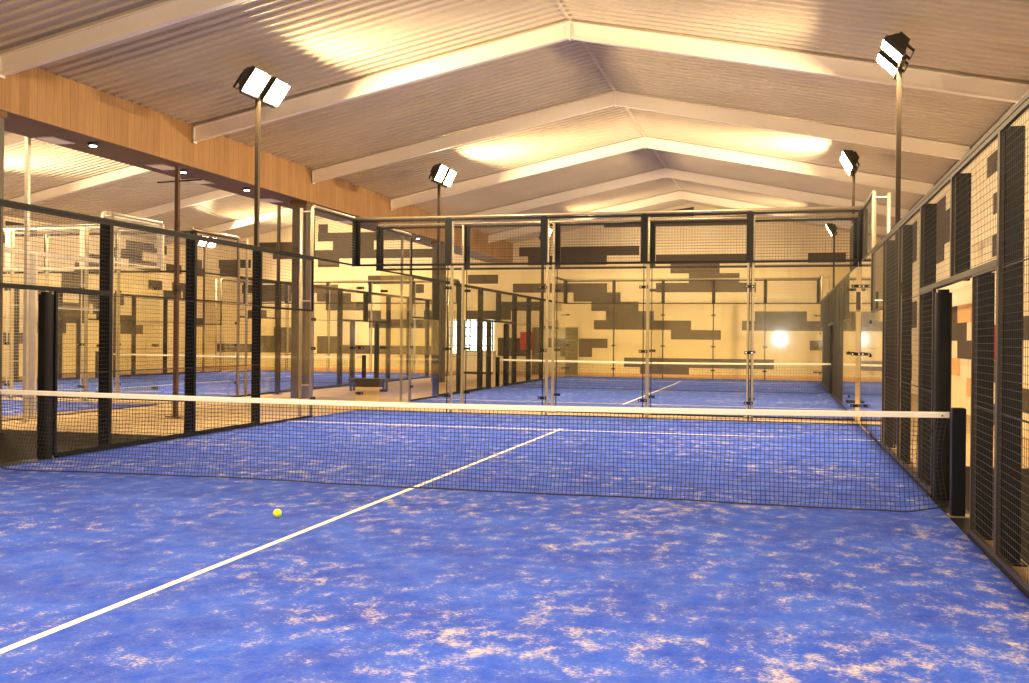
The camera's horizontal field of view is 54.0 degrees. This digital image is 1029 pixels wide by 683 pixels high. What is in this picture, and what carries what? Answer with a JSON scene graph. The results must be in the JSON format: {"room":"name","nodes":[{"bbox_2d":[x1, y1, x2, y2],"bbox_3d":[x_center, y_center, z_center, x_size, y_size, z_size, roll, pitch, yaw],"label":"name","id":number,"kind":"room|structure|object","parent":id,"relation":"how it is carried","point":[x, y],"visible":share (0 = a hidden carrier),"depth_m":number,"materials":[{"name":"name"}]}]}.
{"room":"sports hall","nodes":[
{"label":"sports hall","id":0,"kind":"room"},
{"bbox_2d":[2,216,202,376],"bbox_3d":[-20.970,-1.617,26.306,0.262,5.770,47.095,1,0,15],"label":"wall","id":1,"kind":"structure","parent":0,"point":[94,337],"depth_m":42.77,"materials":[{"name":"beige paint"}]},
{"bbox_2d":[4,133,34,147],"bbox_3d":[-13.074,-5.019,27.598,14.290,1.905,0.122,1,0,15],"label":"trim","id":2,"kind":"structure","parent":1,"relation":"attached to","point":[12,139],"depth_m":27.75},
{"bbox_2d":[4,166,149,210],"bbox_3d":[-11.728,-5.015,32.724,14.290,1.905,0.122,1,0,15],"label":"beam","id":3,"kind":"structure","parent":1,"relation":"attached to","point":[130,171],"depth_m":33.36,"materials":[{"name":"white metal"}]},
{"bbox_2d":[73,190,234,236],"bbox_3d":[-10.381,-5.012,37.850,14.290,1.905,0.122,1,0,15],"label":"beam","id":4,"kind":"structure","parent":1,"relation":"attached to","point":[217,194],"depth_m":38.43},
{"bbox_2d":[154,208,291,248],"bbox_3d":[-9.035,-5.008,42.976,14.290,1.905,0.122,1,0,15],"label":"beam","id":5,"kind":"structure","parent":1,"relation":"attached to","point":[285,211],"depth_m":43.69,"materials":[{"name":"white metal"}]},
{"bbox_2d":[0,67,512,262],"bbox_3d":[-6.569,-4.037,22.270,1.099,1.030,46.600,1,0,15],"label":"wooden beam","id":6,"kind":"structure","parent":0,"point":[16,124],"depth_m":19.88,"materials":[{"name":"brown wood"}]},
{"bbox_2d":[32,136,75,144],"bbox_3d":[-8.052,-3.518,17.665,0.400,0.020,0.600,1,0,15],"label":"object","id":7,"kind":"object","parent":6,"relation":"in","point":[50,139],"visible":1,"depth_m":17.66,"materials":[{"name":"beige plastic"}]},
{"bbox_2d":[37,138,68,143],"bbox_3d":[-8.052,-3.522,17.665,0.340,0.012,0.540,1,0,15],"label":"diffuser","id":8,"kind":"object","parent":7,"relation":"attached to","point":[50,140],"depth_m":17.66,"materials":[{"name":"beige plastic"}]},
{"bbox_2d":[86,142,98,146],"bbox_3d":[-7.466,-3.492,17.915,0.197,0.062,0.197,1,0,15],"label":"spotlight","id":9,"kind":"object","parent":6,"relation":"attached to","point":[91,144],"visible":1,"depth_m":17.86,"materials":[{"name":"white plastic"}]},
{"bbox_2d":[145,164,174,169],"bbox_3d":[-7.082,-3.514,20.336,0.400,0.020,0.600,1,0,15],"label":"recessed light","id":10,"kind":"object","parent":6,"relation":"in","point":[157,166],"visible":0.86,"depth_m":20.27,"materials":[{"name":"beige plastic"}]},
{"bbox_2d":[150,165,174,169],"bbox_3d":[-7.082,-3.518,20.336,0.340,0.012,0.540,1,0,15],"label":"diffuser","id":11,"kind":"object","parent":10,"relation":"attached to","point":[162,167],"depth_m":20.37,"materials":[{"name":"beige plastic"}]},
{"bbox_2d":[183,178,213,183],"bbox_3d":[-6.924,-3.515,22.156,0.400,0.020,0.600,1,0,15],"label":"recessed light","id":12,"kind":"object","parent":6,"relation":"in","point":[202,181],"visible":0.86,"depth_m":22.18,"materials":[{"name":"beige plastic"}]},
{"bbox_2d":[192,180,208,182],"bbox_3d":[-6.924,-3.519,22.156,0.340,0.012,0.540,1,0,15],"label":"diffuser","id":13,"kind":"object","parent":12,"relation":"attached to","point":[200,181],"depth_m":22.17,"materials":[{"name":"beige plastic"}]},
{"bbox_2d":[260,198,282,202],"bbox_3d":[-6.088,-3.513,25.142,0.400,0.020,0.600,1,0,15],"label":"recessed light","id":14,"kind":"object","parent":6,"relation":"in","point":[269,200],"visible":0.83,"depth_m":25.14,"materials":[{"name":"beige plastic"}]},
{"bbox_2d":[260,199,278,201],"bbox_3d":[-6.088,-3.517,25.142,0.340,0.012,0.540,1,0,15],"label":"diffuser","id":15,"kind":"object","parent":14,"relation":"attached to","point":[265,200],"depth_m":25.14,"materials":[{"name":"beige plastic"}]},
{"bbox_2d":[336,221,351,223],"bbox_3d":[-4.938,-3.510,29.720,0.400,0.020,0.600,1,0,15],"label":"recessed light","id":16,"kind":"object","parent":6,"relation":"in","point":[343,222],"visible":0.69,"depth_m":29.76,"materials":[{"name":"beige plastic"}]},
{"bbox_2d":[0,0,1028,247],"bbox_3d":[-5.958,-5.168,22.226,31.200,1.755,47.223,1,0,15],"label":"ceiling","id":17,"kind":"structure","parent":0,"point":[188,70],"depth_m":20.28,"materials":[{"name":"white metal"}]},
{"bbox_2d":[0,0,248,78],"bbox_3d":[-0.333,-4.866,13.323,15.370,1.905,0.122,1,0,15],"label":"beam","id":18,"kind":"structure","parent":17,"relation":"attached to","point":[170,12],"depth_m":14.77,"materials":[{"name":"white metal"}]},
{"bbox_2d":[2,368,1028,599],"bbox_3d":[-6.053,1.563,22.131,31.400,0.280,47.200,1,0,15],"label":"floor","id":19,"kind":"structure","parent":0,"point":[422,387],"depth_m":21.29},
{"bbox_2d":[16,137,32,420],"bbox_3d":[-8.640,-1.499,17.725,0.387,5.771,1.284,1,0,15],"label":"post","id":20,"kind":"object","parent":19,"relation":"on","point":[27,182],"visible":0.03,"depth_m":17.67,"materials":[{"name":"metal"}]},
{"bbox_2d":[2,400,157,420],"bbox_3d":[-15.245,1.336,13.895,9.990,0.021,19.990,1,0,15],"label":"turf","id":21,"kind":"object","parent":19,"relation":"on","point":[18,404],"visible":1,"depth_m":21.37,"materials":[{"name":"blue carpet"}]},
{"bbox_2d":[2,222,159,403],"bbox_3d":[-12.662,-0.679,23.648,10.060,4.028,0.226,1,0,15],"label":"glass wall","id":22,"kind":"structure","parent":19,"relation":"on","point":[11,230],"depth_m":22.89,"materials":[{"name":"metal"}]},
{"bbox_2d":[0,429,164,462],"bbox_3d":[-9.243,1.410,7.656,4.180,0.020,16.780,1,0,15],"label":"deck","id":23,"kind":"object","parent":19,"relation":"on","point":[76,439],"depth_m":14.29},
{"bbox_2d":[0,110,6,432],"bbox_3d":[-8.082,-1.054,15.325,0.460,4.940,0.460,1,0,15],"label":"column","id":24,"kind":"structure","parent":23,"relation":"on","point":[3,114],"depth_m":15.43,"materials":[{"name":"brown wood"}]},
{"bbox_2d":[2,211,164,419],"bbox_3d":[-10.253,-0.629,12.586,0.326,4.054,20.060,1,0,15],"label":"fence","id":25,"kind":"object","parent":19,"relation":"on","point":[33,306],"visible":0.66,"depth_m":18.40,"materials":[{"name":"metal"}]},
{"bbox_2d":[2,228,193,400],"bbox_3d":[-12.376,-0.678,24.737,10.060,4.028,0.226,1,0,15],"label":"glass wall","id":26,"kind":"structure","parent":19,"relation":"on","point":[185,230],"depth_m":23.99,"materials":[{"name":"glass"}]},
{"bbox_2d":[2,278,244,382],"bbox_3d":[-14.797,-0.718,35.802,0.304,4.054,20.060,1,0,15],"label":"fence","id":27,"kind":"object","parent":19,"relation":"on","point":[166,312],"visible":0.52,"depth_m":37.01,"materials":[{"name":"metal"}]},
{"bbox_2d":[0,199,356,466],"bbox_3d":[-5.980,-0.585,11.463,0.326,4.054,20.060,1,0,15],"label":"fence","id":28,"kind":"object","parent":19,"relation":"on","point":[48,303],"visible":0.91,"depth_m":13.90,"materials":[{"name":"metal"}]},
{"bbox_2d":[157,166,201,417],"bbox_3d":[-6.248,-0.922,18.771,0.807,4.660,0.227,1,0,15],"label":"pole","id":29,"kind":"object","parent":19,"relation":"on","point":[177,181],"visible":0.79,"depth_m":18.75,"materials":[{"name":"metal"}]},
{"bbox_2d":[53,410,351,456],"bbox_3d":[-4.606,1.439,16.788,0.150,0.018,9.000,1,0,15],"label":"curb","id":30,"kind":"object","parent":19,"relation":"on","point":[342,410],"visible":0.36,"depth_m":20.08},
{"bbox_2d":[197,235,217,371],"bbox_3d":[-13.154,-1.592,43.022,0.387,5.771,1.284,1,0,15],"label":"post","id":31,"kind":"object","parent":19,"relation":"on","point":[198,242],"visible":0.43,"depth_m":43.01,"materials":[{"name":"beige"}]},
{"bbox_2d":[2,370,453,400],"bbox_3d":[-9.834,1.350,34.497,9.990,0.021,19.990,1,0,15],"label":"turf","id":32,"kind":"object","parent":19,"relation":"on","point":[265,386],"visible":0.51,"depth_m":32.05,"materials":[{"name":"blue carpet"}]},
{"bbox_2d":[95,351,365,382],"bbox_3d":[-9.851,0.867,34.411,10.380,0.945,0.216,1,0,15],"label":"net","id":33,"kind":"object","parent":32,"relation":"on","point":[363,357],"visible":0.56,"depth_m":34.46,"materials":[{"name":"fabric"}]},
{"bbox_2d":[233,66,290,245],"bbox_3d":[-4.388,-1.595,17.508,0.424,6.048,1.284,1,0,15],"label":"floodlight","id":34,"kind":"object","parent":19,"relation":"on","point":[253,81],"visible":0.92,"depth_m":17.50,"materials":[{"name":"beige metal"}]},
{"bbox_2d":[272,205,280,394],"bbox_3d":[-6.308,-1.493,26.604,0.387,5.771,1.284,1,0,15],"label":"post","id":35,"kind":"object","parent":19,"relation":"on","point":[278,207],"visible":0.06,"depth_m":26.55,"materials":[{"name":"beige"}]},
{"bbox_2d":[290,201,314,397],"bbox_3d":[-5.390,-1.047,25.577,0.460,4.940,0.460,1,0,15],"label":"column","id":36,"kind":"structure","parent":19,"relation":"on","point":[306,206],"depth_m":25.40,"materials":[{"name":"grey metal"}]},
{"bbox_2d":[194,228,459,396],"bbox_3d":[-4.842,-0.615,33.187,0.326,4.054,20.060,1,0,15],"label":"fence","id":37,"kind":"object","parent":19,"relation":"on","point":[340,299],"visible":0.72,"depth_m":32.03,"materials":[{"name":"metal"}]},
{"bbox_2d":[248,280,456,373],"bbox_3d":[-7.249,-0.665,44.260,10.060,4.028,0.203,1,0,15],"label":"glass wall","id":38,"kind":"structure","parent":19,"relation":"on","point":[370,283],"depth_m":44.04,"materials":[{"name":"metal"}]},
{"bbox_2d":[348,378,388,390],"bbox_3d":[-4.152,1.230,28.765,1.100,0.360,0.400,1,0,9],"label":"bench","id":39,"kind":"object","parent":19,"relation":"on","point":[353,382],"visible":0.94,"depth_m":28.59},
{"bbox_2d":[431,242,445,381],"bbox_3d":[-2.697,-1.040,35.829,0.460,4.940,0.460,1,0,15],"label":"column","id":40,"kind":"structure","parent":19,"relation":"on","point":[442,343],"depth_m":35.66,"materials":[{"name":"grey metal"}]},
{"bbox_2d":[429,163,456,358],"bbox_3d":[-1.936,-1.601,26.841,0.387,6.071,1.284,1,0,15],"label":"post","id":41,"kind":"object","parent":19,"relation":"on","point":[440,173],"visible":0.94,"depth_m":26.83,"materials":[{"name":"beige"}]},
{"bbox_2d":[376,224,565,400],"bbox_3d":[-0.569,-0.570,32.065,0.326,4.054,20.060,1,0,15],"label":"fence","id":42,"kind":"object","parent":19,"relation":"on","point":[561,308],"visible":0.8,"depth_m":30.10,"materials":[{"name":"metal"}]},
{"bbox_2d":[464,350,496,373],"bbox_3d":[-1.609,0.910,44.537,1.600,1.030,0.600,1,0,15],"label":"counter","id":43,"kind":"object","parent":19,"relation":"on","point":[493,353],"depth_m":44.33,"materials":[{"name":"beige wood"}]},
{"bbox_2d":[0,410,1028,682],"bbox_3d":[-1.028,1.483,10.161,9.990,0.021,19.990,1,0,15],"label":"turf","id":44,"kind":"object","parent":19,"relation":"on","point":[105,577],"visible":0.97,"depth_m":6.61,"materials":[{"name":"blue carpet"}]},
{"bbox_2d":[273,509,281,517],"bbox_3d":[-1.979,1.433,8.426,0.072,0.072,0.072,1,0,35],"label":"tennis ball","id":45,"kind":"object","parent":44,"relation":"on","point":[277,513],"visible":1,"depth_m":8.40,"materials":[{"name":"fabric"}]},
{"bbox_2d":[0,389,968,517],"bbox_3d":[-1.050,1.000,10.055,10.380,0.945,0.258,1,0,15],"label":"net","id":46,"kind":"object","parent":44,"relation":"on","point":[957,415],"visible":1,"depth_m":9.83,"materials":[{"name":"fabric"}]},
{"bbox_2d":[539,228,550,298],"bbox_3d":[1.151,-1.447,38.541,0.417,5.780,0.720,1,0,15],"label":"post","id":47,"kind":"object","parent":19,"relation":"on","point":[549,228],"visible":0.2,"depth_m":38.53,"materials":[{"name":"beige"}]},
{"bbox_2d":[355,206,862,424],"bbox_3d":[1.555,-0.532,19.914,10.060,4.028,0.226,1,0,15],"label":"fence","id":48,"kind":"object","parent":19,"relation":"on","point":[645,216],"depth_m":19.73,"materials":[{"name":"metal"}]},
{"bbox_2d":[379,214,857,419],"bbox_3d":[1.841,-0.531,21.003,10.060,4.028,0.226,1,0,15],"label":"fence","id":49,"kind":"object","parent":19,"relation":"on","point":[466,231],"depth_m":21.00,"materials":[{"name":"metal"}]},
{"bbox_2d":[397,377,851,419],"bbox_3d":[4.383,1.498,30.763,9.990,0.021,19.990,1,0,15],"label":"turf","id":50,"kind":"object","parent":19,"relation":"on","point":[808,398],"visible":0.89,"depth_m":27.65,"materials":[{"name":"blue carpet"}]},
{"bbox_2d":[493,357,831,393],"bbox_3d":[4.366,1.014,30.677,10.380,0.945,0.216,1,0,15],"label":"net","id":51,"kind":"object","parent":50,"relation":"on","point":[497,366],"visible":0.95,"depth_m":30.71,"materials":[{"name":"fabric"}]},
{"bbox_2d":[565,278,818,380],"bbox_3d":[6.965,-0.517,40.515,10.060,4.028,0.226,1,0,15],"label":"glass wall","id":52,"kind":"structure","parent":19,"relation":"on","point":[663,280],"depth_m":40.45,"materials":[{"name":"glass"}]},
{"bbox_2d":[826,223,837,287],"bbox_3d":[11.025,-1.284,35.224,0.394,5.662,0.564,1,0,15],"label":"post","id":53,"kind":"object","parent":19,"relation":"on","point":[834,225],"visible":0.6,"depth_m":35.16,"materials":[{"name":"beige"}]},
{"bbox_2d":[818,224,861,417],"bbox_3d":[9.375,-0.468,29.453,0.326,4.054,20.060,1,0,15],"label":"fence","id":54,"kind":"object","parent":19,"relation":"on","point":[837,317],"visible":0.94,"depth_m":25.56,"materials":[{"name":"metal"}]},
{"bbox_2d":[840,149,859,267],"bbox_3d":[8.041,-1.493,24.324,0.394,6.062,1.284,1,0,15],"label":"post","id":55,"kind":"object","parent":19,"relation":"on","point":[849,159],"visible":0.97,"depth_m":24.23,"materials":[{"name":"beige"}]},
{"bbox_2d":[876,32,914,444],"bbox_3d":[5.630,-1.472,15.032,0.438,6.009,1.180,1,0,15],"label":"post","id":56,"kind":"object","parent":19,"relation":"on","point":[892,57],"visible":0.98,"depth_m":14.98,"materials":[{"name":"beige"}]},
{"bbox_2d":[892,445,929,486],"bbox_3d":[5.346,1.542,14.174,0.150,0.018,9.000,1,0,15],"label":"curb","id":57,"kind":"object","parent":19,"relation":"on","point":[893,445],"depth_m":12.47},
{"bbox_2d":[860,91,1028,598],"bbox_3d":[3.964,-0.482,8.851,0.326,4.054,20.060,1,0,15],"label":"fence","id":58,"kind":"object","parent":19,"relation":"on","point":[934,361],"visible":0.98,"depth_m":7.97,"materials":[{"name":"metal"}]},
{"bbox_2d":[965,466,1028,564],"bbox_3d":[3.954,1.546,4.190,2.230,0.020,16.780,1,0,15],"label":"deck","id":59,"kind":"object","parent":19,"relation":"on","point":[1024,488],"depth_m":9.62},
{"bbox_2d":[986,540,1028,581],"bbox_3d":[2.541,1.534,3.496,0.150,0.018,8.920,1,0,15],"label":"curb","id":60,"kind":"object","parent":19,"relation":"on","point":[1021,569],"visible":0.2,"depth_m":6.79,"materials":[{"name":"beige concrete"}]},
{"bbox_2d":[204,204,881,377],"bbox_3d":[-0.067,-2.236,44.774,30.800,7.350,0.262,1,0,15],"label":"wall","id":61,"kind":"structure","parent":0,"point":[791,332],"depth_m":43.38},
{"bbox_2d":[449,320,492,354],"bbox_3d":[-1.979,-0.165,45.053,2.140,1.590,0.168,1,0,15],"label":"window","id":62,"kind":"structure","parent":61,"relation":"in","point":[471,334],"depth_m":45.10,"materials":[{"name":"white"}]},
{"bbox_2d":[520,332,532,349],"bbox_3d":[0.530,-0.024,44.377,0.550,0.800,0.195,1,0,15],"label":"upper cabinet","id":63,"kind":"object","parent":61,"relation":"attached to","point":[522,334],"visible":0.6,"depth_m":44.33,"materials":[{"name":"red metal"}]},
{"bbox_2d":[204,366,859,380],"bbox_3d":[-0.135,1.379,44.656,30.800,0.120,0.020,1,0,15],"label":"baseboard","id":64,"kind":"structure","parent":61,"relation":"attached to","point":[270,368],"depth_m":43.27,"materials":[{"name":"brown wood"}]},
{"bbox_2d":[532,327,577,374],"bbox_3d":[1.763,0.409,44.126,2.040,2.060,0.058,1,0,15],"label":"door","id":65,"kind":"structure","parent":61,"relation":"in","point":[571,333],"depth_m":43.98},
{"bbox_2d":[554,0,688,202],"bbox_3d":[1.468,-5.846,20.160,0.080,0.017,46.600,1,0,15],"label":"trim","id":66,"kind":"structure","parent":61,"relation":"attached to","point":[555,1],"depth_m":21.68,"materials":[{"name":"white metal"}]},
{"bbox_2d":[881,109,1028,437],"bbox_3d":[8.985,-1.306,18.183,0.264,5.770,46.600,1,0,15],"label":"wall","id":67,"kind":"structure","parent":0,"point":[961,291],"depth_m":21.83,"materials":[{"name":"beige paint"}]},
{"bbox_2d":[192,21,1028,143],"bbox_3d":[0.993,-4.863,18.372,15.370,1.905,0.122,1,0,15],"label":"beam","id":68,"kind":"structure","parent":67,"relation":"attached to","point":[957,84],"depth_m":18.08,"materials":[{"name":"white metal"}]},
{"bbox_2d":[312,92,970,183],"bbox_3d":[2.352,-4.859,23.546,15.370,1.905,0.122,1,0,15],"label":"beam","id":69,"kind":"structure","parent":67,"relation":"attached to","point":[806,128],"depth_m":23.33,"materials":[{"name":"white metal"}]},
{"bbox_2d":[390,137,933,210],"bbox_3d":[3.698,-4.856,28.672,15.370,1.905,0.122,1,0,15],"label":"beam","id":70,"kind":"structure","parent":67,"relation":"attached to","point":[643,142],"depth_m":28.50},
{"bbox_2d":[454,168,909,225],"bbox_3d":[5.045,-4.852,33.798,15.370,1.905,0.122,1,0,15],"label":"beam","id":71,"kind":"structure","parent":67,"relation":"attached to","point":[664,172],"depth_m":33.63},
{"bbox_2d":[488,191,885,242],"bbox_3d":[6.391,-4.849,38.925,15.370,1.905,0.122,1,0,15],"label":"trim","id":72,"kind":"structure","parent":67,"relation":"attached to","point":[880,230],"depth_m":38.90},
{"bbox_2d":[880,103,1015,239],"bbox_3d":[8.873,-4.022,18.214,0.050,0.260,46.600,1,0,15],"label":"trim","id":73,"kind":"structure","parent":67,"relation":"attached to","point":[1013,104],"depth_m":20.85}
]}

